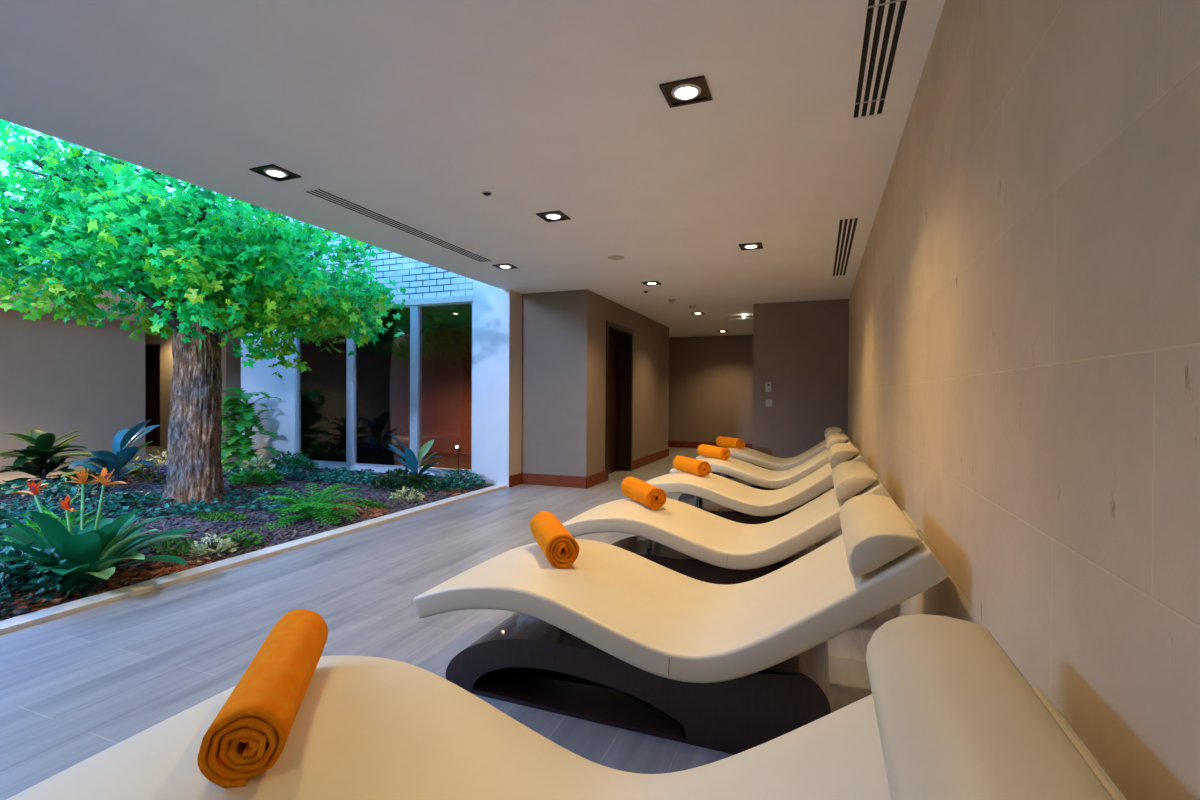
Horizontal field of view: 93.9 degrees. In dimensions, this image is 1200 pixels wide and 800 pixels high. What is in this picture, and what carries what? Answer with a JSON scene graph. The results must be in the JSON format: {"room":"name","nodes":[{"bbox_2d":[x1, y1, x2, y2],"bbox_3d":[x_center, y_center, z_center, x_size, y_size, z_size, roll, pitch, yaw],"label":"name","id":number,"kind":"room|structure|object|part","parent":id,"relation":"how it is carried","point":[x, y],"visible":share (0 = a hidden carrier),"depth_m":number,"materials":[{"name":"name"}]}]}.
{"room":"spa","nodes":[
{"label":"spa","id":0,"kind":"room"},
{"bbox_2d":[0,308,144,459],"bbox_3d":[-10.878,-0.201,6.378,0.300,2.600,10.020,1,1,21],"label":"wall","id":1,"kind":"structure","parent":0,"point":[59,378],"depth_m":9.88,"materials":[{"name":"beige paint"}]},
{"bbox_2d":[0,449,145,466],"bbox_3d":[-10.736,1.040,6.330,0.018,0.120,10.020,1,1,21],"label":"baseboard","id":2,"kind":"structure","parent":1,"relation":"attached to","point":[5,462],"depth_m":9.90,"materials":[{"name":"beige paint"}]},
{"bbox_2d":[145,329,239,449],"bbox_3d":[-9.076,-0.238,12.264,8.200,2.600,0.300,1,1,21],"label":"wall","id":3,"kind":"structure","parent":0,"point":[230,365],"depth_m":12.22,"materials":[{"name":"beige paint"}]},
{"bbox_2d":[145,345,159,445],"bbox_3d":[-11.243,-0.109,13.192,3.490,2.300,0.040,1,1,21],"label":"door","id":4,"kind":"structure","parent":3,"relation":"in","point":[152,352],"depth_m":12.76,"materials":[{"name":"brown wood"}]},
{"bbox_2d":[0,463,493,620],"bbox_3d":[-5.588,1.147,4.010,5.420,0.208,9.419,1,1,21],"label":"ground","id":5,"kind":"structure","parent":0,"point":[286,485],"depth_m":5.21,"materials":[{"name":"soil"}]},
{"bbox_2d":[0,430,91,485],"bbox_3d":[-6.950,0.755,6.982,0.985,0.761,0.977,1,1,21],"label":"shrub","id":6,"kind":"object","parent":5,"relation":"on","point":[43,451],"visible":0.92,"depth_m":6.93,"materials":[{"name":"green plant"}]},
{"bbox_3d":[-6.946,0.831,6.994,0.043,0.441,0.043,1,1,21],"label":"stem","id":7,"kind":"part","parent":6,"relation":"part of","materials":[{"name":"green plant"}]},
{"bbox_2d":[0,541,102,615],"bbox_3d":[-3.393,0.986,3.178,0.762,0.322,0.959,1,1,21],"label":"shrub","id":8,"kind":"object","parent":5,"relation":"on","point":[16,580],"visible":0.57,"depth_m":3.19,"materials":[{"name":"green plant"}]},
{"bbox_3d":[-3.401,1.034,3.222,0.366,0.211,0.246,0,0,-4],"label":"stem","id":9,"kind":"part","parent":8,"relation":"part of","materials":[{"name":"green plant"}]},
{"bbox_2d":[85,456,165,479],"bbox_3d":[-6.445,0.916,7.594,0.996,0.274,0.993,0,0,1],"label":"leafy shrub","id":10,"kind":"object","parent":5,"relation":"on","point":[153,461],"visible":0.27,"depth_m":7.55,"materials":[{"name":"green plant"}]},
{"bbox_2d":[138,462,166,482],"bbox_3d":[-5.504,0.939,7.247,0.920,0.241,0.639,1,1,21],"label":"flowers","id":11,"kind":"object","parent":5,"relation":"on","point":[158,472],"visible":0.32,"depth_m":7.16,"materials":[{"name":"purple plant"}]},
{"bbox_3d":[-5.528,0.881,7.250,0.794,0.125,0.583,1,1,21],"label":"flower","id":12,"kind":"part","parent":11,"relation":"part of","materials":[{"name":"purple plant"}]},
{"bbox_2d":[0,119,405,505],"bbox_3d":[-4.279,-1.180,5.839,4.499,4.606,4.357,1,1,44],"label":"tree","id":13,"kind":"object","parent":5,"relation":"on","point":[206,274],"visible":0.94,"depth_m":4.97,"materials":[{"name":"green plant"}]},
{"bbox_2d":[0,462,471,611],"bbox_3d":[-4.817,1.076,5.925,5.392,0.118,5.260,1,1,21],"label":"bark mulch","id":14,"kind":"object","parent":5,"relation":"on","point":[123,577],"visible":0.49,"depth_m":3.72,"materials":[{"name":"brown wood"}]},
{"bbox_2d":[75,579,108,593],"bbox_3d":[-3.054,1.126,3.363,0.141,0.095,0.147,1,1,21],"label":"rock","id":15,"kind":"object","parent":14,"relation":"on","point":[94,588],"visible":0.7,"depth_m":3.33,"materials":[{"name":"grey stone"}]},
{"bbox_2d":[0,467,193,586],"bbox_3d":[-3.140,0.785,3.457,1.050,0.701,1.148,0,1,-30],"label":"flowering plant","id":16,"kind":"object","parent":14,"relation":"on","point":[93,547],"visible":0.85,"depth_m":3.36,"materials":[{"name":"green plant"}]},
{"bbox_2d":[12,491,33,494],"bbox_3d":[-3.697,0.598,3.594,0.170,0.026,0.035,0,0,8],"label":"flower","id":17,"kind":"object","parent":16,"relation":"on","point":[23,492],"depth_m":3.59,"materials":[{"name":"orange plant"}]},
{"bbox_2d":[83,480,108,483],"bbox_3d":[-3.424,0.558,3.811,0.170,0.026,0.035,0,0,-9],"label":"flower","id":18,"kind":"object","parent":16,"relation":"on","point":[84,481],"depth_m":3.80,"materials":[{"name":"orange plant"}]},
{"bbox_2d":[104,481,125,484],"bbox_3d":[-3.128,0.540,3.613,0.187,0.029,0.038,0,0,14],"label":"flower","id":19,"kind":"object","parent":16,"relation":"on","point":[105,482],"depth_m":3.61,"materials":[{"name":"orange plant"}]},
{"bbox_2d":[0,462,473,547],"bbox_3d":[-4.722,1.014,6.340,4.663,0.187,5.048,1,1,33],"label":"groundcover","id":20,"kind":"object","parent":5,"relation":"on","point":[58,489],"visible":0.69,"depth_m":5.82,"materials":[{"name":"green plant"}]},
{"bbox_2d":[0,462,492,620],"bbox_3d":[-4.872,1.071,5.803,5.425,0.132,5.556,1,1,21],"label":"garden bed","id":21,"kind":"object","parent":5,"relation":"on","point":[160,524],"visible":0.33,"depth_m":5.26,"materials":[{"name":"brown soil"}]},
{"bbox_2d":[0,494,106,547],"bbox_3d":[-3.705,0.871,3.865,0.682,0.421,0.638,1,1,21],"label":"shrub","id":22,"kind":"object","parent":21,"relation":"on","point":[32,524],"visible":0.12,"depth_m":3.84,"materials":[{"name":"green plant"}]},
{"bbox_2d":[52,420,165,484],"bbox_3d":[-5.942,0.653,6.848,1.046,0.835,1.049,1,1,37],"label":"rubber plant","id":23,"kind":"object","parent":21,"relation":"on","point":[122,454],"visible":0.95,"depth_m":6.83,"materials":[{"name":"green plant"}]},
{"bbox_3d":[-5.924,0.850,6.865,0.043,0.441,0.043,1,1,21],"label":"stem","id":24,"kind":"part","parent":23,"relation":"part of","materials":[{"name":"green plant"}]},
{"bbox_2d":[133,449,166,471],"bbox_3d":[-6.334,0.876,8.144,0.810,0.359,0.790,0,0,-16],"label":"leafy shrub","id":25,"kind":"object","parent":21,"relation":"on","point":[158,451],"visible":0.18,"depth_m":8.09,"materials":[{"name":"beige plant"}]},
{"bbox_2d":[184,533,238,561],"bbox_3d":[-2.828,1.057,4.082,0.328,0.194,0.320,1,1,21],"label":"variegated shrub","id":26,"kind":"object","parent":21,"relation":"on","point":[212,548],"visible":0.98,"depth_m":4.07,"materials":[{"name":"green plant"}]},
{"bbox_3d":[-2.812,1.087,4.062,0.105,0.134,0.084,1,1,21],"label":"stem","id":27,"kind":"part","parent":26,"relation":"part of","materials":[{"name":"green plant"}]},
{"bbox_2d":[218,527,264,551],"bbox_3d":[-2.763,1.067,4.324,0.331,0.160,0.348,0,0,-5],"label":"shrub","id":28,"kind":"object","parent":21,"relation":"on","point":[241,539],"visible":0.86,"depth_m":4.32,"materials":[{"name":"green plant"}]},
{"bbox_3d":[-2.785,1.095,4.314,0.134,0.105,0.064,0,0,-20],"label":"stem","id":29,"kind":"part","parent":28,"relation":"part of","materials":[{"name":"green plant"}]},
{"bbox_2d":[228,469,284,483],"bbox_3d":[-4.296,0.952,7.030,0.619,0.202,0.658,0,1,-42],"label":"shrub","id":30,"kind":"object","parent":21,"relation":"on","point":[257,476],"visible":1,"depth_m":6.92,"materials":[{"name":"green plant"}]},
{"bbox_2d":[370,466,431,491],"bbox_3d":[-2.405,0.950,6.825,0.761,0.261,0.726,1,1,21],"label":"leafy shrub","id":31,"kind":"object","parent":21,"relation":"on","point":[400,471],"visible":0.92,"depth_m":6.74,"materials":[{"name":"green plant"}]},
{"bbox_2d":[387,433,439,482],"bbox_3d":[-2.277,0.742,6.940,0.669,0.688,0.840,0,1,-24],"label":"rubber plant","id":32,"kind":"object","parent":21,"relation":"on","point":[409,458],"visible":0.97,"depth_m":6.88,"materials":[{"name":"green plant"}]},
{"bbox_2d":[455,445,460,479],"bbox_3d":[-1.893,0.854,7.471,0.056,0.503,0.094,1,1,21],"label":"spotlight","id":33,"kind":"object","parent":21,"relation":"on","point":[457,447],"visible":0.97,"depth_m":7.47,"materials":[{"name":"brown metal"}]},
{"bbox_2d":[221,387,280,470],"bbox_3d":[-5.381,0.476,8.425,0.977,1.331,0.740,1,1,21],"label":"philodendron","id":34,"kind":"object","parent":5,"relation":"on","point":[248,419],"visible":0.91,"depth_m":8.27,"materials":[{"name":"green plant"}]},
{"bbox_2d":[120,496,388,556],"bbox_3d":[-3.792,1.062,5.353,2.774,0.098,2.110,1,1,21],"label":"moss patch","id":35,"kind":"object","parent":5,"relation":"on","point":[220,516],"visible":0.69,"depth_m":4.91,"materials":[{"name":"green plant"}]},
{"bbox_2d":[238,454,276,471],"bbox_3d":[-4.969,0.912,8.105,0.631,0.274,0.436,1,1,21],"label":"leafy shrub","id":36,"kind":"object","parent":5,"relation":"on","point":[245,463],"visible":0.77,"depth_m":8.08,"materials":[{"name":"green plant"}]},
{"bbox_2d":[265,451,318,469],"bbox_3d":[-4.625,0.907,8.400,0.916,0.302,0.537,1,1,21],"label":"leafy shrub","id":37,"kind":"object","parent":5,"relation":"on","point":[287,461],"visible":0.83,"depth_m":8.31,"materials":[{"name":"green plant"}]},
{"bbox_2d":[256,483,375,528],"bbox_3d":[-2.666,0.960,5.201,1.030,0.299,1.012,1,1,21],"label":"fern","id":38,"kind":"object","parent":5,"relation":"on","point":[307,507],"visible":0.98,"depth_m":5.16,"materials":[{"name":"green plant"}]},
{"bbox_2d":[389,486,425,501],"bbox_3d":[-2.137,1.042,6.207,0.387,0.174,0.408,1,1,21],"label":"variegated shrub","id":39,"kind":"object","parent":5,"relation":"on","point":[406,494],"visible":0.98,"depth_m":6.17,"materials":[{"name":"green plant"}]},
{"bbox_2d":[431,468,485,491],"bbox_3d":[-1.785,0.993,7.059,0.558,0.265,0.877,1,1,21],"label":"leafy shrub","id":40,"kind":"object","parent":5,"relation":"on","point":[460,476],"visible":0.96,"depth_m":7.01,"materials":[{"name":"green plant"}]},
{"bbox_2d":[240,327,471,453],"bbox_3d":[-8.170,-0.199,8.105,13.300,2.600,15.200,1,1,21],"label":"wall","id":41,"kind":"structure","parent":0,"point":[446,352],"depth_m":11.70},
{"bbox_2d":[299,221,472,299],"bbox_3d":[-5.170,-2.320,9.206,7.680,1.740,0.530,1,1,24],"label":"brick wall","id":42,"kind":"structure","parent":0,"point":[419,279],"depth_m":7.94,"materials":[{"name":"white brick"}]},
{"bbox_2d":[241,216,472,480],"bbox_3d":[-3.694,-1.026,8.618,4.460,4.300,0.595,1,1,21],"label":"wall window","id":43,"kind":"structure","parent":42,"relation":"in","point":[259,378],"depth_m":8.86,"materials":[{"name":"white paint"}]},
{"bbox_2d":[295,320,349,464],"bbox_3d":[-4.225,-0.195,8.574,1.113,2.317,0.090,1,1,21],"label":"window","id":44,"kind":"structure","parent":43,"relation":"attached to","point":[322,394],"depth_m":8.58,"materials":[{"name":"glass"}]},
{"bbox_2d":[350,305,413,468],"bbox_3d":[-3.160,-0.185,8.161,1.168,2.317,0.090,1,1,21],"label":"window","id":45,"kind":"structure","parent":43,"relation":"attached to","point":[372,367],"depth_m":8.21,"materials":[{"name":"glass"}]},
{"bbox_3d":[-3.159,-0.189,8.163,1.040,2.270,0.006,1,1,21],"label":"pane","id":46,"kind":"part","parent":45,"relation":"part of","materials":[{"name":"clear glass"}]},
{"bbox_2d":[413,301,472,472],"bbox_3d":[-2.160,-0.176,7.773,0.973,2.317,0.090,1,1,21],"label":"window","id":47,"kind":"structure","parent":43,"relation":"attached to","point":[417,308],"depth_m":7.90,"materials":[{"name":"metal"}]},
{"bbox_2d":[0,446,893,799],"bbox_3d":[-5.577,1.216,8.179,17.704,0.200,17.200,1,1,21],"label":"floor","id":48,"kind":"structure","parent":0,"point":[74,687],"depth_m":2.83,"materials":[{"name":"grey wood"}]},
{"bbox_2d":[0,485,506,634],"bbox_3d":[-2.997,1.209,3.004,0.140,0.130,9.418,1,1,21],"label":"garden curb","id":49,"kind":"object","parent":48,"relation":"on","point":[51,613],"depth_m":3.73,"materials":[{"name":"stone"}]},
{"bbox_2d":[6,614,1127,799],"bbox_3d":[-0.241,0.797,0.983,1.849,0.821,0.763,1,1,21],"label":"lounger","id":50,"kind":"object","parent":48,"relation":"on","point":[948,714],"visible":0.91,"depth_m":1.05,"materials":[{"name":"beige leather"}]},
{"bbox_2d":[197,609,327,787],"bbox_3d":[-0.724,0.630,1.253,0.140,0.141,0.521,0,0,-18],"label":"rolled towel","id":51,"kind":"object","parent":50,"relation":"on","point":[250,732],"visible":1,"depth_m":1.06,"materials":[{"name":"orange fabric"}]},
{"bbox_2d":[866,614,1113,799],"bbox_3d":[0.471,0.466,0.705,0.197,0.146,0.716,1,1,21],"label":"pillow","id":52,"kind":"object","parent":50,"relation":"on","point":[957,719],"depth_m":0.71,"materials":[{"name":"beige leather"}]},
{"bbox_2d":[414,494,947,754],"bbox_3d":[0.249,0.790,2.246,1.849,0.821,0.763,1,1,21],"label":"lounger","id":53,"kind":"object","parent":48,"relation":"on","point":[615,636],"visible":0.95,"depth_m":2.01,"materials":[{"name":"white plastic"}]},
{"bbox_2d":[530,511,579,567],"bbox_3d":[-0.216,0.623,2.547,0.140,0.141,0.517,0,0,-15],"label":"rolled towel","id":54,"kind":"object","parent":53,"relation":"on","point":[558,545],"visible":1,"depth_m":2.33,"materials":[{"name":"orange fabric"}]},
{"bbox_3d":[-0.020,1.189,2.353,0.878,0.018,0.500,1,1,21],"label":"plate","id":55,"kind":"part","parent":53,"relation":"part of","materials":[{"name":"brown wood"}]},
{"bbox_2d":[414,509,947,682],"bbox_3d":[0.248,0.669,2.246,1.846,0.508,0.760,1,1,21],"label":"cushion","id":56,"kind":"object","parent":53,"relation":"on","point":[773,627],"depth_m":1.99,"materials":[{"name":"beige leather"}]},
{"bbox_2d":[840,494,922,577],"bbox_3d":[0.961,0.459,1.968,0.197,0.146,0.716,1,1,21],"label":"pillow","id":57,"kind":"object","parent":53,"relation":"on","point":[880,538],"depth_m":1.68,"materials":[{"name":"beige leather"}]},
{"bbox_2d":[562,461,891,584],"bbox_3d":[0.712,0.783,3.440,1.849,0.821,0.763,1,1,21],"label":"lounger","id":58,"kind":"object","parent":48,"relation":"on","point":[691,541],"visible":0.65,"depth_m":3.21,"materials":[{"name":"white plastic"}]},
{"bbox_2d":[621,477,666,509],"bbox_3d":[0.285,0.617,3.742,0.141,0.140,0.518,0,0,-17],"label":"rolled towel","id":59,"kind":"object","parent":58,"relation":"on","point":[653,497],"visible":1,"depth_m":3.58,"materials":[{"name":"orange fabric"}]},
{"bbox_3d":[0.306,0.853,3.490,0.032,0.151,0.032,1,1,21],"label":"support post","id":60,"kind":"part","parent":58,"relation":"part of","materials":[{"name":"metal"}]},
{"bbox_2d":[832,461,876,502],"bbox_3d":[1.425,0.452,3.161,0.197,0.146,0.716,1,1,21],"label":"pillow","id":61,"kind":"object","parent":58,"relation":"on","point":[851,479],"depth_m":2.86,"materials":[{"name":"beige leather"}]},
{"bbox_2d":[646,443,866,544],"bbox_3d":[1.237,0.775,4.791,1.849,0.821,0.763,1,1,21],"label":"lounger","id":62,"kind":"object","parent":48,"relation":"on","point":[726,498],"visible":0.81,"depth_m":4.55,"materials":[{"name":"white plastic"}]},
{"bbox_2d":[673,456,710,476],"bbox_3d":[0.841,0.608,5.177,0.139,0.140,0.520,0,0,-18],"label":"rolled towel","id":63,"kind":"object","parent":62,"relation":"on","point":[701,468],"visible":1,"depth_m":5.04,"materials":[{"name":"orange fabric"}]},
{"bbox_3d":[0.831,0.845,4.842,0.032,0.151,0.032,1,1,21],"label":"support post","id":64,"kind":"part","parent":62,"relation":"part of","materials":[{"name":"metal"}]},
{"bbox_2d":[646,452,866,515],"bbox_3d":[1.236,0.654,4.791,1.846,0.508,0.760,1,1,21],"label":"cushion","id":65,"kind":"object","parent":62,"relation":"on","point":[720,494],"depth_m":4.56,"materials":[{"name":"beige leather"}]},
{"bbox_2d":[828,443,857,467],"bbox_3d":[1.949,0.444,4.513,0.197,0.146,0.716,1,1,21],"label":"pillow","id":66,"kind":"object","parent":62,"relation":"on","point":[838,453],"depth_m":4.21,"materials":[{"name":"beige leather"}]},
{"bbox_2d":[670,433,853,500],"bbox_3d":[1.751,0.767,6.115,1.849,0.821,0.763,1,1,21],"label":"lounger","id":67,"kind":"object","parent":48,"relation":"on","point":[748,474],"visible":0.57,"depth_m":5.85,"materials":[{"name":"white plastic"}]},
{"bbox_2d":[697,444,729,460],"bbox_3d":[1.310,0.600,6.465,0.139,0.142,0.524,0,0,-20],"label":"rolled towel","id":68,"kind":"object","parent":67,"relation":"on","point":[710,451],"visible":1,"depth_m":6.36,"materials":[{"name":"orange fabric"}]},
{"bbox_2d":[826,433,847,449],"bbox_3d":[2.463,0.436,5.837,0.197,0.146,0.716,1,1,21],"label":"pillow","id":69,"kind":"object","parent":67,"relation":"on","point":[834,438],"depth_m":5.53,"materials":[{"name":"beige leather"}]},
{"bbox_2d":[696,427,845,478],"bbox_3d":[2.261,0.760,7.429,1.849,0.821,0.763,1,1,21],"label":"lounger","id":70,"kind":"object","parent":48,"relation":"on","point":[760,459],"visible":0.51,"depth_m":7.15,"materials":[{"name":"beige leather"}]},
{"bbox_2d":[716,436,744,448],"bbox_3d":[1.809,0.592,7.805,0.139,0.142,0.522,0,1,-22],"label":"rolled towel","id":71,"kind":"object","parent":70,"relation":"on","point":[729,442],"visible":0.99,"depth_m":7.70,"materials":[{"name":"orange fabric"}]},
{"bbox_2d":[824,427,841,439],"bbox_3d":[2.973,0.429,7.151,0.197,0.146,0.716,1,1,21],"label":"pillow","id":72,"kind":"object","parent":70,"relation":"on","point":[830,430],"depth_m":6.85,"materials":[{"name":"beige leather"}]},
{"bbox_2d":[0,0,944,343],"bbox_3d":[-5.560,-1.683,8.155,17.704,0.400,17.200,1,1,21],"label":"ceiling","id":73,"kind":"structure","parent":0,"point":[405,111],"depth_m":2.86,"materials":[{"name":"paint"}]},
{"bbox_2d":[249,164,300,181],"bbox_3d":[-2.028,-1.419,3.503,0.200,0.009,0.200,1,1,21],"label":"recessed light","id":74,"kind":"object","parent":73,"relation":"in","point":[274,172],"visible":1,"depth_m":3.50,"materials":[{"name":"brown metal"}]},
{"bbox_3d":[-2.028,-1.422,3.503,0.164,0.002,0.164,1,1,21],"label":"plate","id":75,"kind":"part","parent":74,"relation":"part of","materials":[{"name":"brown metal"}]},
{"bbox_2d":[299,187,493,262],"bbox_3d":[-1.566,-1.427,4.799,0.180,0.008,2.194,1,1,21],"label":"ceiling vent","id":76,"kind":"object","parent":73,"relation":"in","point":[320,193],"visible":1,"depth_m":4.48,"materials":[{"name":"metal"}]},
{"bbox_2d":[482,191,491,195],"bbox_3d":[-0.775,-1.412,3.840,0.068,0.014,0.068,1,1,21],"label":"sprinkler","id":77,"kind":"object","parent":73,"relation":"attached to","point":[486,193],"visible":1,"depth_m":3.83,"materials":[{"name":"grey plastic"}]},
{"bbox_2d":[492,263,517,269],"bbox_3d":[-1.019,-1.433,6.019,0.200,0.009,0.200,1,1,21],"label":"recessed light","id":78,"kind":"object","parent":73,"relation":"in","point":[500,266],"visible":1,"depth_m":6.00,"materials":[{"name":"brown metal"}]},
{"bbox_2d":[536,210,570,221],"bbox_3d":[-0.359,-1.415,4.320,0.200,0.009,0.200,1,1,21],"label":"recessed light","id":79,"kind":"object","parent":73,"relation":"in","point":[552,216],"visible":1,"depth_m":4.31,"materials":[{"name":"brown metal"}]},
{"bbox_3d":[-0.359,-1.419,4.320,0.164,0.002,0.164,1,1,21],"label":"plate","id":80,"kind":"part","parent":79,"relation":"part of","materials":[{"name":"brown metal"}]},
{"bbox_2d":[608,255,624,259],"bbox_3d":[0.162,-1.424,5.614,0.170,0.008,0.170,1,1,21],"label":"ceiling speaker","id":81,"kind":"object","parent":73,"relation":"attached to","point":[615,257],"visible":1,"depth_m":5.60,"materials":[{"name":"beige plastic"}]},
{"bbox_2d":[642,281,661,285],"bbox_3d":[0.635,-1.430,6.868,0.200,0.009,0.200,1,1,21],"label":"recessed light","id":82,"kind":"object","parent":73,"relation":"in","point":[649,283],"visible":1,"depth_m":6.86,"materials":[{"name":"brown metal"}]},
{"bbox_2d":[659,75,711,107],"bbox_3d":[0.392,-1.396,2.543,0.200,0.009,0.200,1,1,21],"label":"recessed light","id":83,"kind":"object","parent":73,"relation":"in","point":[693,90],"visible":1,"depth_m":2.53,"materials":[{"name":"brown metal"}]},
{"bbox_3d":[0.392,-1.399,2.543,0.164,0.002,0.164,1,1,21],"label":"plate","id":84,"kind":"part","parent":83,"relation":"part of","materials":[{"name":"brown metal"}]},
{"bbox_2d":[691,312,704,314],"bbox_3d":[1.630,-1.444,9.335,0.200,0.009,0.200,1,1,21],"label":"recessed light","id":85,"kind":"object","parent":73,"relation":"in","point":[693,313],"visible":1,"depth_m":9.32,"materials":[{"name":"brown metal"}]},
{"bbox_2d":[730,315,752,320],"bbox_3d":[2.414,-1.403,9.502,0.400,0.084,0.082,1,1,21],"label":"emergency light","id":86,"kind":"object","parent":73,"relation":"attached to","point":[743,316],"visible":0.86,"depth_m":9.48,"materials":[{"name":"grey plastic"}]},
{"bbox_2d":[739,242,762,250],"bbox_3d":[1.389,-1.411,5.149,0.200,0.009,0.200,1,1,21],"label":"recessed light","id":87,"kind":"object","parent":73,"relation":"in","point":[749,246],"visible":1,"depth_m":5.14,"materials":[{"name":"brown metal"}]},
{"bbox_2d":[830,216,861,276],"bbox_3d":[2.321,-1.409,5.350,0.176,0.008,2.234,1,1,21],"label":"ceiling vent","id":88,"kind":"object","parent":73,"relation":"in","point":[847,228],"visible":1,"depth_m":5.04,"materials":[{"name":"metal"}]},
{"bbox_2d":[848,0,914,120],"bbox_3d":[0.925,-1.387,1.751,0.174,0.008,2.174,1,1,21],"label":"ceiling vent","id":89,"kind":"object","parent":73,"relation":"in","point":[883,25],"visible":1,"depth_m":2.25,"materials":[{"name":"metal"}]},
{"bbox_2d":[472,280,509,486],"bbox_3d":[-1.385,-1.004,7.622,0.565,4.300,0.380,1,1,21],"label":"wall column","id":90,"kind":"structure","parent":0,"point":[491,305],"depth_m":7.45,"materials":[{"name":"white paint"}]},
{"bbox_2d":[521,289,668,476],"bbox_3d":[-0.168,-0.172,10.770,2.490,2.600,6.440,1,1,21],"label":"wall","id":91,"kind":"structure","parent":0,"point":[564,332],"depth_m":7.57,"materials":[{"name":"beige paint"}]},
{"bbox_2d":[509,290,521,475],"bbox_3d":[-1.132,-0.151,7.508,0.002,2.599,0.333,1,1,21],"label":"trim","id":92,"kind":"structure","parent":91,"relation":"attached to","point":[515,319],"depth_m":7.50,"materials":[{"name":"beige paint"}]},
{"bbox_2d":[509,448,668,488],"bbox_3d":[0.101,1.066,9.356,0.979,0.150,4.655,1,1,21],"label":"baseboard","id":93,"kind":"structure","parent":91,"relation":"attached to","point":[521,478],"depth_m":7.55,"materials":[{"name":"red wood"}]},
{"bbox_2d":[608,332,618,473],"bbox_3d":[0.089,0.047,8.606,0.040,2.200,1.050,1,1,21],"label":"door","id":94,"kind":"structure","parent":91,"relation":"in","point":[613,338],"depth_m":8.87,"materials":[{"name":"brown wood"}]},
{"bbox_2d":[605,321,632,480],"bbox_3d":[0.127,0.007,8.591,0.400,2.280,1.190,1,1,21],"label":"trim","id":95,"kind":"structure","parent":91,"relation":"attached to","point":[625,385],"depth_m":9.04,"materials":[{"name":"brown wood"}]},
{"bbox_2d":[668,335,752,443],"bbox_3d":[2.599,-0.174,13.043,5.404,2.600,0.200,1,1,21],"label":"wall","id":96,"kind":"structure","parent":0,"point":[711,377],"depth_m":12.95,"materials":[{"name":"beige paint"}]},
{"bbox_2d":[668,441,751,448],"bbox_3d":[1.939,1.046,13.187,4.090,0.150,0.018,1,1,21],"label":"baseboard","id":97,"kind":"structure","parent":96,"relation":"attached to","point":[681,444],"depth_m":13.12,"materials":[{"name":"red wood"}]},
{"bbox_2d":[752,299,848,464],"bbox_3d":[3.864,-0.147,10.642,1.307,2.600,5.360,1,1,21],"label":"wall","id":98,"kind":"structure","parent":0,"point":[801,348],"depth_m":8.14,"materials":[{"name":"beige paint"}]},
{"bbox_2d":[765,382,770,391],"bbox_3d":[2.491,-0.193,8.286,0.084,0.144,0.026,1,1,21],"label":"thermostat","id":99,"kind":"object","parent":98,"relation":"attached to","point":[767,384],"visible":1,"depth_m":8.28,"materials":[{"name":"grey plastic"}]},
{"bbox_2d":[765,400,772,405],"bbox_3d":[2.500,0.044,8.289,0.100,0.100,0.016,1,1,21],"label":"light switch","id":100,"kind":"object","parent":98,"relation":"attached to","point":[767,402],"visible":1,"depth_m":8.29,"materials":[{"name":"beige plastic"}]},
{"bbox_2d":[848,0,1199,799],"bbox_3d":[2.543,-0.109,5.019,0.300,2.600,17.200,1,1,21],"label":"wall","id":101,"kind":"structure","parent":0,"point":[1024,356],"depth_m":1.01,"materials":[{"name":"paint"}]}
]}

